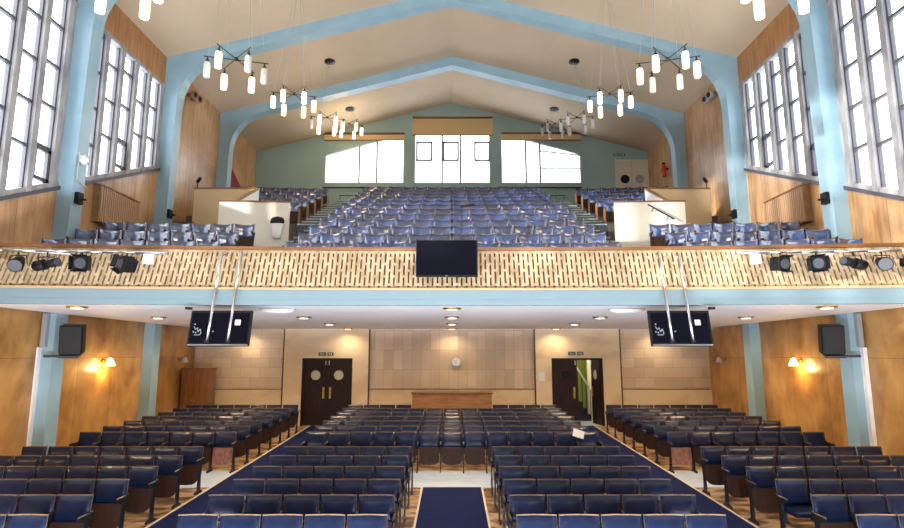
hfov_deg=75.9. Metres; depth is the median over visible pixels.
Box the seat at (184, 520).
[176,514,218,527]
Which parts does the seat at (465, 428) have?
backrest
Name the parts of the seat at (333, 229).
backrest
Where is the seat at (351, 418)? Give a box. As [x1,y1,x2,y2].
[349,416,366,425]
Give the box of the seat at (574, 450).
[570,446,594,465]
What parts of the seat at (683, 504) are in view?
backrest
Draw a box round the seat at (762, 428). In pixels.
[759,426,780,440]
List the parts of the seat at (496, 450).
backrest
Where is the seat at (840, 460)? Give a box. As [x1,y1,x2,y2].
[833,455,862,478]
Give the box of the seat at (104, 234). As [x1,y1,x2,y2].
[99,229,122,244]
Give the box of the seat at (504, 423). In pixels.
[502,421,520,431]
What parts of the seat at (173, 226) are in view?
backrest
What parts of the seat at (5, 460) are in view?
backrest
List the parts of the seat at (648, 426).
backrest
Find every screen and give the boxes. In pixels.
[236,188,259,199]
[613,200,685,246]
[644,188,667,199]
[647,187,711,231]
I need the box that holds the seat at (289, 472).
[283,466,312,492]
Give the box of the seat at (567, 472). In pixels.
[560,466,589,492]
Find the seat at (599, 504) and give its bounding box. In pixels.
[584,494,621,527]
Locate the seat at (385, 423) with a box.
[383,421,401,431]
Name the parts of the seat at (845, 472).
backrest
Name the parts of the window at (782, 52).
sill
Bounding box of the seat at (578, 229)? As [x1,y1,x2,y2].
[574,225,597,241]
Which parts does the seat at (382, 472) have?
backrest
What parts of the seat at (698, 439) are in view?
backrest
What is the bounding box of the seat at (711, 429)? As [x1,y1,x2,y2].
[696,426,716,440]
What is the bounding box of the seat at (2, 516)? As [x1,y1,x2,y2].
[0,514,6,527]
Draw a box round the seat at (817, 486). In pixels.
[808,479,843,502]
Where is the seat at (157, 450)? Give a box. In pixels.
[152,446,177,465]
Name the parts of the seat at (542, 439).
backrest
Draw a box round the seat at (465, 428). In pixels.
[462,426,482,464]
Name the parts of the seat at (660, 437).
backrest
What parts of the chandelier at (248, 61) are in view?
lamp glass, lamp glass, lamp glass, arm, arm, arm, lamp glass, lamp glass, lamp glass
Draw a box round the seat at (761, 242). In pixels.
[759,239,783,244]
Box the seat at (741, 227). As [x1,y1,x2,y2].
[735,222,758,243]
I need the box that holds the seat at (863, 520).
[855,514,898,527]
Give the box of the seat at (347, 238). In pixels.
[339,233,363,246]
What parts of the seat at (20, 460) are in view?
backrest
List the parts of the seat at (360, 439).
backrest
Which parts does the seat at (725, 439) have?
backrest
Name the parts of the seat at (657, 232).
backrest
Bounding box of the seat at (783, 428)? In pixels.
[780,426,803,440]
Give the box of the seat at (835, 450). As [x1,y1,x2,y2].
[830,446,856,465]
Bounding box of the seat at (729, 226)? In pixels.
[713,222,734,239]
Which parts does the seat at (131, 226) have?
backrest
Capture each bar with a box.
[0,249,166,254]
[736,249,903,254]
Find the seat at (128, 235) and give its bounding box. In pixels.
[123,229,145,242]
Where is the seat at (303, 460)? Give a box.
[297,455,324,478]
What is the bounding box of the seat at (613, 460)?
[608,455,634,478]
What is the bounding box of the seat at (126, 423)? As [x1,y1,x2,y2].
[123,421,142,431]
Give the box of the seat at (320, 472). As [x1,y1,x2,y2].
[314,466,343,492]
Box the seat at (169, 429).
[166,426,186,440]
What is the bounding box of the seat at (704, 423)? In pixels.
[701,421,720,431]
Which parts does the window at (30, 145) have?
sill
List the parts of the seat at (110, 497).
backrest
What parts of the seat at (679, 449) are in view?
backrest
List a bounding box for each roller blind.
[324,132,404,140]
[413,116,492,135]
[501,132,580,140]
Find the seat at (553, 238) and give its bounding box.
[540,233,561,246]
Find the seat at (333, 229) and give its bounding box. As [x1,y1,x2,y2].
[327,225,349,241]
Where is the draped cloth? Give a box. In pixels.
[230,170,240,186]
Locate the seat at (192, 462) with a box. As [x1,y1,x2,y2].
[178,446,203,494]
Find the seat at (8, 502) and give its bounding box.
[0,494,17,527]
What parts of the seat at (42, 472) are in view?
backrest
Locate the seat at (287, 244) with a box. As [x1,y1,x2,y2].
[285,241,307,246]
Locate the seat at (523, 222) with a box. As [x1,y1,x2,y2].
[509,218,526,232]
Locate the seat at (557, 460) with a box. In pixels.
[551,455,578,478]
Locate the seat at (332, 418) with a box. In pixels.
[330,416,347,425]
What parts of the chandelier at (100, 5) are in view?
lamp glass, lamp glass, lamp glass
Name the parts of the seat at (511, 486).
backrest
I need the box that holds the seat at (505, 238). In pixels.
[496,233,516,246]
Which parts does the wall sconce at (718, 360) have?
lamp shade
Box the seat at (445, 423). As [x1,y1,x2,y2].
[441,421,460,431]
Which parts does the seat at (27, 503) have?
backrest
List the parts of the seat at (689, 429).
backrest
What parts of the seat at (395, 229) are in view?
backrest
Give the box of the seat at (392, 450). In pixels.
[387,446,413,494]
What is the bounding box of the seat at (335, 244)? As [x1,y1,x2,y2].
[333,242,355,246]
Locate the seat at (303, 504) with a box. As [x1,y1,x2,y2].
[279,494,319,527]
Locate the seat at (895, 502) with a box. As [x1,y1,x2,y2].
[886,494,903,527]
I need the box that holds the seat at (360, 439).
[347,432,372,454]
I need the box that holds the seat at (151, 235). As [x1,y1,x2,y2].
[145,230,169,244]
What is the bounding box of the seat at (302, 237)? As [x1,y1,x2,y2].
[294,232,318,246]
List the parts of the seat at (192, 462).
backrest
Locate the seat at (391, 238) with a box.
[384,233,407,246]
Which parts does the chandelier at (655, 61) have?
lamp glass, lamp glass, lamp glass, arm, arm, arm, lamp glass, lamp glass, lamp glass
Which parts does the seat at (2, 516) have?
backrest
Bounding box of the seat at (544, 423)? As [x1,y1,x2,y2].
[542,421,560,431]
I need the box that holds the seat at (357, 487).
[332,479,366,510]
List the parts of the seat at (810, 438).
backrest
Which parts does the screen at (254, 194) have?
panel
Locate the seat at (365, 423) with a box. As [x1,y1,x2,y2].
[363,421,381,431]
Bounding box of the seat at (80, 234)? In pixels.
[66,228,98,243]
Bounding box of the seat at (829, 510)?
[810,494,854,527]
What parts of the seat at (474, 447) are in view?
backrest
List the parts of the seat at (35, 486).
backrest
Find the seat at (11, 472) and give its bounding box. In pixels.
[3,466,35,480]
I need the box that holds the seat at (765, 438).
[757,432,780,454]
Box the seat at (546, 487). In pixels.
[536,479,569,510]
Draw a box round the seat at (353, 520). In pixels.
[347,514,387,527]
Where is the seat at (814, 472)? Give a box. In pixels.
[807,466,838,520]
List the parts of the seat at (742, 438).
backrest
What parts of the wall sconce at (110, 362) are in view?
lamp shade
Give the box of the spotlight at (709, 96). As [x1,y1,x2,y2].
[701,91,716,103]
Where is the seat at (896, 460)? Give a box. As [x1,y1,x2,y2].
[890,455,903,478]
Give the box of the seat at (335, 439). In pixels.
[324,432,349,454]
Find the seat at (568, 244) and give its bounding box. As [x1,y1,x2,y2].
[548,242,570,246]
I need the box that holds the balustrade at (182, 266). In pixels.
[0,243,903,287]
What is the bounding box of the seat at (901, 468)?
[899,466,903,478]
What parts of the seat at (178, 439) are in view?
backrest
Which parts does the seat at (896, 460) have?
backrest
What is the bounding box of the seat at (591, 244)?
[572,241,594,246]
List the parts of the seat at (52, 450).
backrest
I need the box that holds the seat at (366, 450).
[361,446,385,465]
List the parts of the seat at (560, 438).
backrest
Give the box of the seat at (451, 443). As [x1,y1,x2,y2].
[440,432,462,472]
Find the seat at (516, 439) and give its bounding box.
[508,432,530,454]
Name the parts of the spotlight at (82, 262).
barn door, barn door, barn door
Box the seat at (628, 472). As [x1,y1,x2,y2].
[622,466,651,492]
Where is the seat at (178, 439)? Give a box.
[161,432,191,454]
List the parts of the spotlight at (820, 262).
barn door, barn door, barn door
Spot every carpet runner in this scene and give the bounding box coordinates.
[145,425,314,527]
[415,487,488,527]
[589,425,758,527]
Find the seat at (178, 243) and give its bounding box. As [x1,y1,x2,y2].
[171,240,195,245]
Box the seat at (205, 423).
[203,421,221,431]
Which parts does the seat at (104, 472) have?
backrest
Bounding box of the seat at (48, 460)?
[33,455,70,478]
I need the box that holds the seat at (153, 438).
[138,432,168,454]
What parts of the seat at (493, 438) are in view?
backrest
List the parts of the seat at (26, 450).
backrest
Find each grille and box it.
[59,327,81,353]
[822,327,844,353]
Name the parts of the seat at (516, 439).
backrest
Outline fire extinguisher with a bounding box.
[661,163,667,177]
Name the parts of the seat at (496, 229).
backrest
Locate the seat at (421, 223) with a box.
[413,219,432,231]
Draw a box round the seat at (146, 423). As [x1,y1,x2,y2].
[143,421,162,431]
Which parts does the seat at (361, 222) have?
backrest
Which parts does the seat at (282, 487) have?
backrest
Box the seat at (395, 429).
[378,426,398,440]
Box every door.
[300,358,352,425]
[551,358,604,425]
[615,160,648,190]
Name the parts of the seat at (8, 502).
backrest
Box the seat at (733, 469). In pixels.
[720,455,748,508]
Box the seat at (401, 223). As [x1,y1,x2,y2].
[394,219,413,233]
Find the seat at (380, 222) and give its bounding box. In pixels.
[374,218,394,232]
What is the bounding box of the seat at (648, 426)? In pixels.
[641,421,660,456]
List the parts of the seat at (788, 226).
backrest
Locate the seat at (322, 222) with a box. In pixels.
[316,218,337,232]
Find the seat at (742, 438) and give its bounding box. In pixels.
[735,432,757,454]
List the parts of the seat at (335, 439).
backrest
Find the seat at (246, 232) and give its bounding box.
[234,224,254,245]
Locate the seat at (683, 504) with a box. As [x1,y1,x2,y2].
[659,494,701,527]
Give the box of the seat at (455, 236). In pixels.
[453,233,472,239]
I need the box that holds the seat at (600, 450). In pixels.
[596,446,620,465]
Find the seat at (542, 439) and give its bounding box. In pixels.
[531,432,553,454]
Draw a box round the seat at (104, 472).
[93,466,127,493]
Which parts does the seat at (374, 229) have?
backrest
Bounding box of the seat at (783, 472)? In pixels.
[776,466,810,524]
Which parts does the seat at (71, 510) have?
backrest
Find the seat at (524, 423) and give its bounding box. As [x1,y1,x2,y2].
[522,421,540,431]
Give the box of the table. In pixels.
[411,391,492,414]
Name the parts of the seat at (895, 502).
backrest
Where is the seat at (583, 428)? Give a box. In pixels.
[569,426,588,440]
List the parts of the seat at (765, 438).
backrest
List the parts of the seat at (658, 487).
backrest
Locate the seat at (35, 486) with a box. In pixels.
[15,479,61,510]
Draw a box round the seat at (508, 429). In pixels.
[505,426,525,440]
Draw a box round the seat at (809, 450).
[804,446,830,463]
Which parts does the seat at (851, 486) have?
backrest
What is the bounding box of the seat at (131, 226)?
[126,221,147,239]
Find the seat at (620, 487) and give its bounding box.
[604,479,638,510]
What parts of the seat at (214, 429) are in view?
backrest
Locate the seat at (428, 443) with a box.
[416,432,439,472]
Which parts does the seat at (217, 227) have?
backrest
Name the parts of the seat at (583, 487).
backrest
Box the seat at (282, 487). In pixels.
[264,479,298,510]
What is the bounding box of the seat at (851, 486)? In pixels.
[842,479,877,510]
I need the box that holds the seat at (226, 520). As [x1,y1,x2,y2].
[219,514,260,527]
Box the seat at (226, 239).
[217,231,239,245]
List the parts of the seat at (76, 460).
backrest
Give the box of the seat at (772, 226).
[756,221,777,239]
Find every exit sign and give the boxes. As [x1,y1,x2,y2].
[318,352,333,355]
[568,352,582,354]
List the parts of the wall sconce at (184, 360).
lamp shade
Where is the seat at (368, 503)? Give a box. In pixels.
[355,494,395,527]
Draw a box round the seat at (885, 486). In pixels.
[876,479,903,510]
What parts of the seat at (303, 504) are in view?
backrest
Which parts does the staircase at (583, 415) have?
banister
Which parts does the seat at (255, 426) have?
backrest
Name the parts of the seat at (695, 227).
backrest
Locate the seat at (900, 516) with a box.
[897,514,903,527]
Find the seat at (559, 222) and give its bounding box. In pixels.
[547,218,565,233]
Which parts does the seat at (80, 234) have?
backrest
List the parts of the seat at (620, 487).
backrest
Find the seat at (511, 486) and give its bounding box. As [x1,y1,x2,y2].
[502,479,535,527]
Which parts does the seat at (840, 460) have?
backrest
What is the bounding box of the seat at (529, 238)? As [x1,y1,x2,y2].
[518,233,538,246]
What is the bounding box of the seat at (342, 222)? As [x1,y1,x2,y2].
[336,218,356,233]
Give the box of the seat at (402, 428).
[400,426,419,455]
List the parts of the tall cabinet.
door, door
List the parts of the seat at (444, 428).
backrest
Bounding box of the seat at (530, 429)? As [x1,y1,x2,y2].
[526,426,546,440]
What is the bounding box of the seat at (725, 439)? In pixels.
[712,432,735,454]
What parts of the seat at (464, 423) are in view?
backrest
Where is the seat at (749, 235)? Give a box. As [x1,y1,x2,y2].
[734,230,758,244]
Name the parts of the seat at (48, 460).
backrest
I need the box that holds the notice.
[539,372,544,380]
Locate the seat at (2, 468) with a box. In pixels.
[0,466,4,478]
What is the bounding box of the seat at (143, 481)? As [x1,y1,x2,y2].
[125,466,158,524]
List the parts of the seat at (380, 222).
backrest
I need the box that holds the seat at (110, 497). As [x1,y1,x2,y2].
[89,479,129,527]
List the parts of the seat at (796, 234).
backrest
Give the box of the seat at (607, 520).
[601,514,641,527]
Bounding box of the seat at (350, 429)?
[336,426,355,440]
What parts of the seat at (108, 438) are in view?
backrest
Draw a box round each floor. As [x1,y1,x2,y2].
[117,426,814,527]
[172,205,326,240]
[577,205,731,240]
[581,419,601,425]
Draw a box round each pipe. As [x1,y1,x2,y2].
[26,347,41,445]
[322,187,390,188]
[513,187,581,188]
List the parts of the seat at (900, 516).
backrest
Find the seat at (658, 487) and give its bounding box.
[639,479,673,510]
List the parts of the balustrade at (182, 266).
handrail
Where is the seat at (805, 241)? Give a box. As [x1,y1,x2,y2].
[785,238,809,244]
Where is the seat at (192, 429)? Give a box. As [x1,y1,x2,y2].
[187,426,207,440]
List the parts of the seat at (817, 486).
backrest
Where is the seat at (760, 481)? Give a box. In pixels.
[745,466,778,524]
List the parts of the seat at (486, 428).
backrest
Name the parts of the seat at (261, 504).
backrest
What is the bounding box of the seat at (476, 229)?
[472,225,491,239]
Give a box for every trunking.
[39,313,50,346]
[853,313,864,346]
[860,347,876,445]
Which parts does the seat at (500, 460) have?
backrest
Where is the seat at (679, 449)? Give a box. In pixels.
[667,432,691,472]
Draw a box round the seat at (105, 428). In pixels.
[100,426,123,440]
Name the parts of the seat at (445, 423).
backrest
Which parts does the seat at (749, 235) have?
backrest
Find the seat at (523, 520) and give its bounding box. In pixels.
[516,514,556,527]
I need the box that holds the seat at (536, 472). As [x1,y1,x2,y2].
[530,466,558,492]
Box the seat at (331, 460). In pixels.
[325,455,352,478]
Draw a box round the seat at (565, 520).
[559,514,599,527]
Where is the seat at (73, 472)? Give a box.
[59,466,96,493]
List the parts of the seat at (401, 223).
backrest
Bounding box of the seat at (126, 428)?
[123,426,144,440]
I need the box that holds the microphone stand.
[460,203,474,239]
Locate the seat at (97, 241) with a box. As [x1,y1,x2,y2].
[94,238,118,244]
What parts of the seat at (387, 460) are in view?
backrest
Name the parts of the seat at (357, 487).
backrest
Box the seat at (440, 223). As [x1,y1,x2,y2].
[434,219,450,226]
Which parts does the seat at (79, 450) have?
backrest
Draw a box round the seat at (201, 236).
[194,231,215,245]
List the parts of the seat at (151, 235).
backrest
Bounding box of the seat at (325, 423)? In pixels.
[323,421,341,431]
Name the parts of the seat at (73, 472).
backrest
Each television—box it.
[185,252,253,345]
[416,240,477,276]
[647,252,714,346]
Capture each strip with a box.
[180,471,723,487]
[413,487,422,527]
[481,487,490,527]
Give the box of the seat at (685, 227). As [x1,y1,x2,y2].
[670,223,690,240]
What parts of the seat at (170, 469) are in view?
backrest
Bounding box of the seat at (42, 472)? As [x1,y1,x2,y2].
[25,466,66,493]
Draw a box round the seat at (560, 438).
[553,432,575,454]
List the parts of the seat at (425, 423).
backrest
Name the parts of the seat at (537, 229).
backrest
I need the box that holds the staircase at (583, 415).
[577,368,591,420]
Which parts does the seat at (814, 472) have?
backrest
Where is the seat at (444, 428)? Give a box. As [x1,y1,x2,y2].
[441,426,461,464]
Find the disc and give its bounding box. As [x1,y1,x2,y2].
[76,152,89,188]
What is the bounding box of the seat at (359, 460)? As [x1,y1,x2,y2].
[354,455,380,478]
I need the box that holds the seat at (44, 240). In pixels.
[41,237,66,243]
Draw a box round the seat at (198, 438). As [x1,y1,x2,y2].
[185,432,213,464]
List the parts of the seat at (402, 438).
backrest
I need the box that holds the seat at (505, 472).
[497,466,528,524]
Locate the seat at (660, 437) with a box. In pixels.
[653,426,673,464]
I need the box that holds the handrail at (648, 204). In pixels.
[648,204,673,219]
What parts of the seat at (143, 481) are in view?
backrest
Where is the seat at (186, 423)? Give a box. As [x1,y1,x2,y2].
[183,421,202,431]
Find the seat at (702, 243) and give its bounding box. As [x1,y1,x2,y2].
[684,240,707,245]
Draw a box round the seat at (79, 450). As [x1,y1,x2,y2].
[69,446,99,465]
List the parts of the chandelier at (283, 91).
lamp glass, lamp glass, lamp glass, lamp glass, lamp glass, lamp glass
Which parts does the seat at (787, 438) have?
backrest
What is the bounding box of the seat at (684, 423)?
[682,421,700,431]
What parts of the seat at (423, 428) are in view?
backrest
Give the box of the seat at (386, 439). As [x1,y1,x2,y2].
[370,432,394,454]
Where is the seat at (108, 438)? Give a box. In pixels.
[92,432,123,454]
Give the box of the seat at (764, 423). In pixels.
[761,421,780,431]
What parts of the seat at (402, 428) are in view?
backrest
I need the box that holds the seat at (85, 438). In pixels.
[69,432,101,454]
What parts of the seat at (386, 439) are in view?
backrest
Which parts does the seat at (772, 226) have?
backrest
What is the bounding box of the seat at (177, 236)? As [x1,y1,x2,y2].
[170,230,192,244]
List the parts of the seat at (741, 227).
backrest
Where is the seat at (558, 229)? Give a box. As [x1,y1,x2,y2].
[554,225,573,241]
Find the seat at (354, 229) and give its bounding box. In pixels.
[348,225,369,242]
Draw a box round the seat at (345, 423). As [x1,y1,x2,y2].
[343,421,361,431]
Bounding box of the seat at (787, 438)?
[780,432,805,454]
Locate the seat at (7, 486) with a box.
[0,479,27,509]
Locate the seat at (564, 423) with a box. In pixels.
[562,421,580,431]
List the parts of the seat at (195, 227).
backrest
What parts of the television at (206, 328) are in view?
panel, casing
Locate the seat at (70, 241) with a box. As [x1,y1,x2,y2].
[68,238,93,243]
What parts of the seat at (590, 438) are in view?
backrest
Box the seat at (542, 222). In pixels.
[528,218,545,233]
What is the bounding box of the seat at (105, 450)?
[97,446,125,466]
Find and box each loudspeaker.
[43,324,86,357]
[817,324,860,357]
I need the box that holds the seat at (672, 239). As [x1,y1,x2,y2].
[664,231,686,245]
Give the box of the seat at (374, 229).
[368,225,390,242]
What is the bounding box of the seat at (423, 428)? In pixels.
[419,426,440,464]
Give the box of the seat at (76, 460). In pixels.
[64,455,98,478]
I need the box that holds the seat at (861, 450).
[856,446,891,465]
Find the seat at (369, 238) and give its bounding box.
[362,233,385,246]
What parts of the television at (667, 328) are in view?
casing, panel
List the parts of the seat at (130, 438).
backrest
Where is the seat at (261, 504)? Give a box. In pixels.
[241,494,281,527]
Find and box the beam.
[0,288,903,305]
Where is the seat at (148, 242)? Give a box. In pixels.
[146,239,169,244]
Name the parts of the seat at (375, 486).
backrest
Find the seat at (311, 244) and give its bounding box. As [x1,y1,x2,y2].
[309,241,331,246]
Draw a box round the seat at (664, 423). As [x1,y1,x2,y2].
[662,421,680,431]
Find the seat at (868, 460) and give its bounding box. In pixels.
[862,455,890,478]
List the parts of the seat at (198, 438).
backrest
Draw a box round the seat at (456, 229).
[451,225,471,239]
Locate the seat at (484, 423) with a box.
[482,421,500,431]
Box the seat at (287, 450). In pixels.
[283,446,307,465]
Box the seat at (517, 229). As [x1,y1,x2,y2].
[513,225,532,242]
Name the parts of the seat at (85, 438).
backrest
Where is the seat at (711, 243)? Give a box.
[708,240,732,245]
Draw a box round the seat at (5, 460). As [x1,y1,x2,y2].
[0,455,13,478]
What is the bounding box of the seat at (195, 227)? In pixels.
[192,223,212,240]
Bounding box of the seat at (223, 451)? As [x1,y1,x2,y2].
[206,432,236,472]
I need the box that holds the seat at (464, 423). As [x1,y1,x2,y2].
[462,421,480,431]
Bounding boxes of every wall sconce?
[102,356,114,365]
[178,355,188,362]
[715,355,725,362]
[789,356,801,365]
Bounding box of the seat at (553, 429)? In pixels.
[548,426,567,440]
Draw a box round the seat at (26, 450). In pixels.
[12,446,47,463]
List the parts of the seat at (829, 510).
backrest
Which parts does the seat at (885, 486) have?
backrest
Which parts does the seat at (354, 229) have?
backrest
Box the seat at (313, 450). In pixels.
[309,446,333,465]
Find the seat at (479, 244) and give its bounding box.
[478,242,498,246]
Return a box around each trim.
[0,285,903,289]
[0,297,903,299]
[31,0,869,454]
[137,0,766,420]
[216,56,687,186]
[281,329,622,404]
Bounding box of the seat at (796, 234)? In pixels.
[781,229,804,244]
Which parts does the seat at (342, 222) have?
backrest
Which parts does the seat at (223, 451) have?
backrest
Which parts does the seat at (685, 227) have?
backrest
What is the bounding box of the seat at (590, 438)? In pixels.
[576,432,602,454]
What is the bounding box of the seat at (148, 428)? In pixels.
[145,426,165,440]
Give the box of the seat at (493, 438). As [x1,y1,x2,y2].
[485,432,507,472]
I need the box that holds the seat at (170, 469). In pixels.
[155,455,183,508]
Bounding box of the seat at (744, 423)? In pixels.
[741,421,760,431]
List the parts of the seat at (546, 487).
backrest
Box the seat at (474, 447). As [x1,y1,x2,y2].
[463,432,485,472]
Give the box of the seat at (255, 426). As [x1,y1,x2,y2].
[243,421,262,456]
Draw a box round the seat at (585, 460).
[579,455,606,478]
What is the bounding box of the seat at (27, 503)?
[5,494,55,525]
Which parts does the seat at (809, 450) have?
backrest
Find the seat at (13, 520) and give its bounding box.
[5,514,48,527]
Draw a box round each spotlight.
[6,251,27,271]
[31,252,61,270]
[68,252,91,271]
[110,253,138,273]
[701,91,716,103]
[770,253,793,271]
[806,253,830,272]
[839,252,867,269]
[872,251,893,270]
[899,254,903,266]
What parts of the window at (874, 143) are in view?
sill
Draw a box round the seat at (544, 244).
[524,242,546,246]
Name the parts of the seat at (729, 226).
backrest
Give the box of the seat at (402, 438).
[394,432,417,463]
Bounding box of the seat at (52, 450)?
[40,446,73,465]
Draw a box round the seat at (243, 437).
[230,426,250,464]
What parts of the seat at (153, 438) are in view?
backrest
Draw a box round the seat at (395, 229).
[389,225,410,242]
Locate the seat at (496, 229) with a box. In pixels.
[492,225,512,242]
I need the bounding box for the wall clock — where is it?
[451,357,460,366]
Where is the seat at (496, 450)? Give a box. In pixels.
[490,446,516,494]
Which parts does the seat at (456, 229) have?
backrest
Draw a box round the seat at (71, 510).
[46,494,93,527]
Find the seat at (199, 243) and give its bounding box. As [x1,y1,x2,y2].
[196,240,219,245]
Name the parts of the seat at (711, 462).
backrest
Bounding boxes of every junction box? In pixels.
[142,254,154,264]
[749,254,761,264]
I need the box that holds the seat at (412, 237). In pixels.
[407,233,428,243]
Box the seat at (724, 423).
[721,421,740,431]
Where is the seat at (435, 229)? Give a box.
[431,225,450,233]
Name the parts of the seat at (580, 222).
backrest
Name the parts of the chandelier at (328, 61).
lamp glass, lamp glass, lamp glass, lamp glass, lamp glass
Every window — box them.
[0,0,78,200]
[85,28,165,184]
[325,141,403,182]
[414,136,489,182]
[501,141,580,182]
[738,28,818,184]
[825,0,903,200]
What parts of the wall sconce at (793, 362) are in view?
lamp shade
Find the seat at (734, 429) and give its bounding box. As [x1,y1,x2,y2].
[717,426,737,440]
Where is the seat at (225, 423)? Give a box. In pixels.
[223,421,241,431]
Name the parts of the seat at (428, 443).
backrest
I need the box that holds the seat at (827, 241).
[810,238,835,243]
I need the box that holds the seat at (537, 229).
[534,225,552,242]
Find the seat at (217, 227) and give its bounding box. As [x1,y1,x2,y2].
[213,223,233,240]
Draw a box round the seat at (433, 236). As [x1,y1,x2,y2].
[431,233,450,239]
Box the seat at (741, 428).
[738,426,758,440]
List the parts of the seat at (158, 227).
backrest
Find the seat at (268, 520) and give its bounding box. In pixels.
[262,514,302,527]
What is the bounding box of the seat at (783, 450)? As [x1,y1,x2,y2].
[778,446,806,466]
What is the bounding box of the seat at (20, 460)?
[3,455,41,474]
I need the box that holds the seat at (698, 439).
[690,432,712,472]
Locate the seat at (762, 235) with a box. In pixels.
[758,229,780,242]
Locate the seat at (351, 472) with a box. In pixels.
[345,466,373,492]
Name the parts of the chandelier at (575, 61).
lamp glass, lamp glass, lamp glass, lamp glass, lamp glass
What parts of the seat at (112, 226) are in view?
backrest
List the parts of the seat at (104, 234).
backrest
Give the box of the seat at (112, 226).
[96,221,125,238]
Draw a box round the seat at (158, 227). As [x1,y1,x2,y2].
[145,222,168,243]
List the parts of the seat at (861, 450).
backrest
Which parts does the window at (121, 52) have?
sill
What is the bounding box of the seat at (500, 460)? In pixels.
[494,455,521,508]
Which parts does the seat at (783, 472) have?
backrest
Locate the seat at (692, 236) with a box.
[688,231,709,245]
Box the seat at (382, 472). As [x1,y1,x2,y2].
[375,466,406,524]
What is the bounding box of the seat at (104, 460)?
[95,455,126,478]
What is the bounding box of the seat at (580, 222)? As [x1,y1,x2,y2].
[566,218,587,232]
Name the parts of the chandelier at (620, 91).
lamp glass, lamp glass, lamp glass, lamp glass, lamp glass, lamp glass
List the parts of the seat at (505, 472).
backrest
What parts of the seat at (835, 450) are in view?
backrest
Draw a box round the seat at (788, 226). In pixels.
[778,221,807,238]
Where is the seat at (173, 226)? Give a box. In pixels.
[169,222,190,239]
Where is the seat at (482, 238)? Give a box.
[475,233,494,243]
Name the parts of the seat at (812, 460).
backrest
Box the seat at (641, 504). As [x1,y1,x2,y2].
[622,494,659,527]
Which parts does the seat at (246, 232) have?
backrest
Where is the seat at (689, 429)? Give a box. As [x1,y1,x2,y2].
[675,426,695,446]
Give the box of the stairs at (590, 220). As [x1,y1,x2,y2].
[556,200,621,246]
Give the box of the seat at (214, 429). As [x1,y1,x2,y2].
[208,426,228,446]
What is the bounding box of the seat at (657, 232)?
[649,224,669,245]
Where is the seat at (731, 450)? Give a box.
[726,446,751,465]
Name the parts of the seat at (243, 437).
backrest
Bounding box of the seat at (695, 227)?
[691,223,711,240]
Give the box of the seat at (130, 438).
[115,432,146,454]
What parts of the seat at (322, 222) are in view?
backrest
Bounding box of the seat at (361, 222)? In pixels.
[355,218,375,233]
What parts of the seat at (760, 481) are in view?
backrest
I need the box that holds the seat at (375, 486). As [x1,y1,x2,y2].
[366,479,401,527]
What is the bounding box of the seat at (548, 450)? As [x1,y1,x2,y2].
[544,446,568,465]
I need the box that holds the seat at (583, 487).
[570,479,603,510]
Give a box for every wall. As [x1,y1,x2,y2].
[0,0,256,465]
[192,187,256,231]
[194,329,710,388]
[214,329,712,425]
[218,200,290,246]
[255,103,646,204]
[577,360,587,412]
[586,360,592,418]
[647,0,903,465]
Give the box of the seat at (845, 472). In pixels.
[837,466,869,493]
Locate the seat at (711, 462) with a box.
[700,446,725,494]
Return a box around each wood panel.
[90,183,140,229]
[763,183,813,229]
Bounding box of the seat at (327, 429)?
[315,426,334,440]
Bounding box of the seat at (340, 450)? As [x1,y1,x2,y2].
[335,446,359,465]
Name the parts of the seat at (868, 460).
backrest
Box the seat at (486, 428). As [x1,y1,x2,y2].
[484,426,503,464]
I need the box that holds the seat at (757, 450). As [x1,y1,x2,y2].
[752,446,778,465]
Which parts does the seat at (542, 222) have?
backrest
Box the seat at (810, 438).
[802,432,834,454]
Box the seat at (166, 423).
[163,421,182,431]
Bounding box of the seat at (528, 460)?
[523,455,549,478]
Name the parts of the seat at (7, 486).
backrest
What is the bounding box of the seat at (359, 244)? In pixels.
[357,242,379,246]
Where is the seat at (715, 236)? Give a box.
[711,230,733,244]
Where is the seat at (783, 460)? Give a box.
[777,455,808,478]
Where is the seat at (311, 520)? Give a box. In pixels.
[304,514,344,527]
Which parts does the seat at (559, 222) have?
backrest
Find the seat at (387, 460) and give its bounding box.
[382,455,409,508]
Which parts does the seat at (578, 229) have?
backrest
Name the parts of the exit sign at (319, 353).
word panel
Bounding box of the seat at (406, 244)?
[405,242,415,246]
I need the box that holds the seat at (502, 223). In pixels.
[490,219,507,232]
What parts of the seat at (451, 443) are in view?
backrest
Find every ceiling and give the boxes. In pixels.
[0,304,903,328]
[115,0,788,150]
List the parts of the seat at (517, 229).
backrest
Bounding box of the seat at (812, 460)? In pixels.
[805,455,833,472]
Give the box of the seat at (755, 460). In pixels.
[749,455,777,478]
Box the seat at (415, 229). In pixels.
[410,225,430,239]
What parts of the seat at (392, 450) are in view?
backrest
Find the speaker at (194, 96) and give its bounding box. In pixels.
[187,91,202,103]
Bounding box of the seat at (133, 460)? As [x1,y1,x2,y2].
[126,455,154,478]
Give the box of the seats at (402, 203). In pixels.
[141,186,762,449]
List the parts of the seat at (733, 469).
backrest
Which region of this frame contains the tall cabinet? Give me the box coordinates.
[179,368,216,407]
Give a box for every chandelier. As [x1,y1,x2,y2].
[95,0,163,19]
[203,0,267,92]
[271,0,315,117]
[309,58,344,135]
[335,107,362,138]
[541,107,568,138]
[559,58,594,135]
[588,0,632,117]
[636,0,700,92]
[740,0,808,19]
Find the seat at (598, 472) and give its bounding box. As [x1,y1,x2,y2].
[591,466,620,492]
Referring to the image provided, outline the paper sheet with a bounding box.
[572,428,583,438]
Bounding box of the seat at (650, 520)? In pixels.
[643,514,684,527]
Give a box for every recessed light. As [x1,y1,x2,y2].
[66,306,87,308]
[149,316,165,318]
[296,316,311,318]
[443,307,460,309]
[444,316,459,318]
[592,316,607,318]
[738,316,754,318]
[816,306,837,308]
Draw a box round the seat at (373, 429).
[357,426,377,440]
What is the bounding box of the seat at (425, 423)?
[423,421,441,428]

